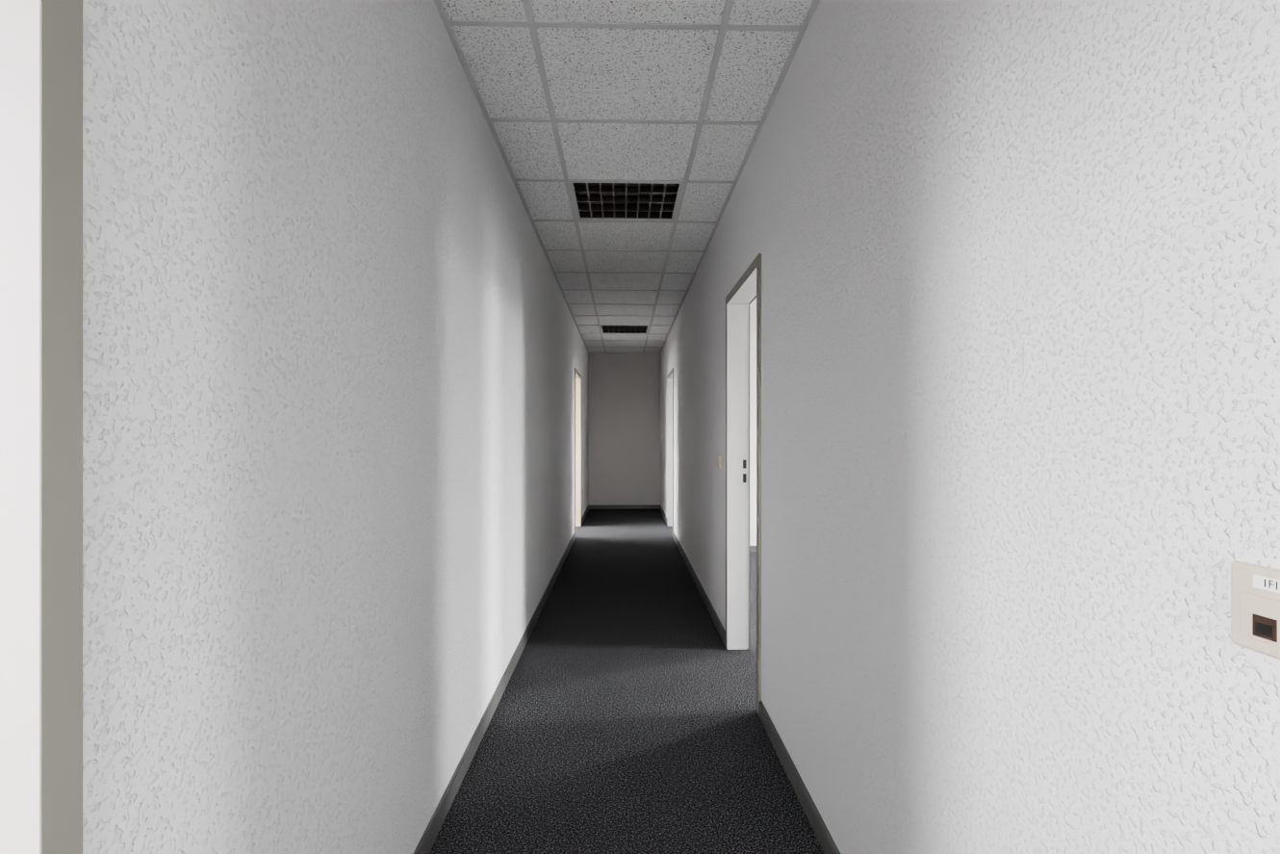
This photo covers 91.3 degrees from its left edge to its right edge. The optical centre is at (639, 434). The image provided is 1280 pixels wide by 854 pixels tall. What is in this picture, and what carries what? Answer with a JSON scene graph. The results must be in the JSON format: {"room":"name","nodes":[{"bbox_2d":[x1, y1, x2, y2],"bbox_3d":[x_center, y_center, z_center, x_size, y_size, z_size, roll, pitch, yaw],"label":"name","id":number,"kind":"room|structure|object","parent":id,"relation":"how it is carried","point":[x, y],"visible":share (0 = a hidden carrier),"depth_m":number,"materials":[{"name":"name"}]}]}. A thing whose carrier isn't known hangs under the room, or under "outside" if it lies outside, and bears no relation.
{"room":"office corridor","nodes":[
{"label":"office corridor","id":0,"kind":"room"},
{"bbox_2d":[82,0,588,853],"bbox_3d":[-0.737,-0.203,3.832,0.110,2.855,12.900,0,0,-2],"label":"wall","id":1,"kind":"structure","parent":0,"point":[333,345],"depth_m":1.11,"materials":[{"name":"white paint"}]},
{"bbox_2d":[0,0,82,853],"bbox_3d":[-0.641,0.219,0.177,0.132,2.012,0.962,0,0,-2],"label":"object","id":2,"kind":"object","parent":1,"relation":"attached to","point":[41,40],"visible":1,"depth_m":0.61,"materials":[{"name":"grey paint"}]},
{"bbox_2d":[412,504,588,853],"bbox_3d":[-0.676,1.192,3.834,0.012,0.067,12.900,0,0,-2],"label":"baseboard","id":3,"kind":"structure","parent":1,"relation":"attached to","point":[435,823],"depth_m":2.44,"materials":[{"name":"grey plastic"}]},
{"bbox_2d":[574,367,581,532],"bbox_3d":[-0.842,0.219,7.876,0.132,2.012,0.964,0,0,-2],"label":"frame","id":4,"kind":"object","parent":1,"relation":"attached to","point":[577,377],"visible":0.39,"depth_m":8.31,"materials":[{"name":"grey paint"}]},
{"bbox_2d":[588,353,660,505],"bbox_3d":[0.527,-0.202,10.417,8.000,2.855,0.200,0,0,-2],"label":"wall","id":5,"kind":"structure","parent":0,"point":[624,389],"depth_m":10.30,"materials":[{"name":"white paint"}]},
{"bbox_2d":[440,0,812,353],"bbox_3d":[-0.092,-1.342,3.849,1.178,0.016,12.898,0,0,-2],"label":"ceiling","id":6,"kind":"structure","parent":0,"point":[593,73],"depth_m":2.58,"materials":[{"name":"tile"}]},
{"bbox_2d":[600,325,648,333],"bbox_3d":[-0.194,-1.391,7.975,0.599,0.120,0.599,0,0,-2],"label":"recessed light","id":7,"kind":"object","parent":6,"relation":"in","point":[604,328],"visible":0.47,"depth_m":8.05,"materials":[{"name":"grey paint"}]},
{"bbox_2d":[569,181,682,221],"bbox_3d":[-0.080,-1.391,3.602,0.599,0.120,0.599,0,0,-2],"label":"recessed light","id":8,"kind":"object","parent":6,"relation":"in","point":[592,200],"visible":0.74,"depth_m":3.66,"materials":[{"name":"grey paint"}]},
{"bbox_2d":[434,0,819,353],"bbox_3d":[-0.092,-1.330,3.849,1.180,0.006,12.900,0,0,-2],"label":"grid","id":9,"kind":"object","parent":6,"relation":"attached to","point":[530,23],"depth_m":2.65,"materials":[{"name":"white metal"}]},
{"bbox_2d":[429,508,824,853],"bbox_3d":[0.699,1.300,3.870,8.000,0.150,13.300,0,0,-2],"label":"floor","id":10,"kind":"structure","parent":0,"point":[625,721],"depth_m":2.59,"materials":[{"name":"carpet"}]},
{"bbox_2d":[742,459,746,482],"bbox_3d":[0.596,0.210,3.561,0.020,0.130,0.002,0,0,-2],"label":"plates","id":11,"kind":"object","parent":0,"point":[744,460],"visible":1,"depth_m":3.56,"materials":[{"name":"black metal"}]},
{"bbox_2d":[749,298,756,307],"bbox_3d":[2.553,-1.355,3.918,3.891,0.050,12.900,0,0,-2],"label":"ceiling","id":12,"kind":"structure","parent":0,"point":[754,303],"depth_m":6.40,"materials":[{"name":"white paint"}]},
{"bbox_2d":[749,307,756,545],"bbox_3d":[2.482,-0.202,6.617,3.891,2.855,0.100,0,0,-2],"label":"wall","id":13,"kind":"structure","parent":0,"point":[753,310],"depth_m":6.53,"materials":[{"name":"white paint"}]},
{"bbox_2d":[660,0,1279,853],"bbox_3d":[0.553,-0.203,3.866,0.110,2.855,12.900,0,0,-2],"label":"wall","id":14,"kind":"structure","parent":0,"point":[1020,259],"depth_m":0.98,"materials":[{"name":"white paint"}]},
{"bbox_2d":[667,367,673,532],"bbox_3d":[0.447,0.219,7.914,0.132,2.012,0.954,0,0,-2],"label":"frame","id":15,"kind":"object","parent":14,"relation":"attached to","point":[671,373],"visible":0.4,"depth_m":8.34,"materials":[{"name":"grey paint"}]},
{"bbox_2d":[717,454,720,467],"bbox_3d":[0.491,0.165,3.874,0.014,0.080,0.080,0,0,-2],"label":"light switch","id":16,"kind":"object","parent":14,"relation":"attached to","point":[719,455],"visible":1,"depth_m":3.85,"materials":[{"name":"beige plastic"}]},
{"bbox_2d":[725,253,761,714],"bbox_3d":[0.571,0.219,3.166,0.132,2.012,0.884,0,0,-2],"label":"door","id":17,"kind":"structure","parent":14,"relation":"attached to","point":[748,288],"depth_m":3.56,"materials":[{"name":"grey paint"}]},
{"bbox_2d":[659,504,840,853],"bbox_3d":[0.492,1.192,3.864,0.012,0.067,12.900,0,0,-2],"label":"baseboard","id":18,"kind":"structure","parent":14,"relation":"attached to","point":[827,842],"depth_m":2.26,"materials":[{"name":"grey plastic"}]},
{"bbox_2d":[1230,561,1279,659],"bbox_3d":[0.578,0.164,0.570,0.012,0.081,0.081,0,0,-2],"label":"wall socket","id":19,"kind":"object","parent":14,"relation":"attached to","point":[1255,589],"visible":1,"depth_m":0.58,"materials":[{"name":"beige plastic"}]},
{"bbox_3d":[4.598,-0.202,3.972,0.200,2.855,12.900,0,0,-2],"label":"wall","id":20,"kind":"structure","parent":0,"visible":0},
{"bbox_2d":[588,504,659,509],"bbox_3d":[-0.261,1.194,10.291,1.156,0.062,0.012,0,0,-2],"label":"baseboard","id":21,"kind":"structure","parent":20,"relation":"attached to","point":[598,506],"depth_m":10.29,"materials":[{"name":"grey plastic"}]},
{"bbox_2d":[749,545,756,551],"bbox_3d":[2.501,1.194,5.893,3.891,0.062,8.950,0,0,-2],"label":"baseboard","id":22,"kind":"structure","parent":20,"relation":"attached to","point":[752,548],"depth_m":6.52,"materials":[{"name":"grey plastic"}]}
]}

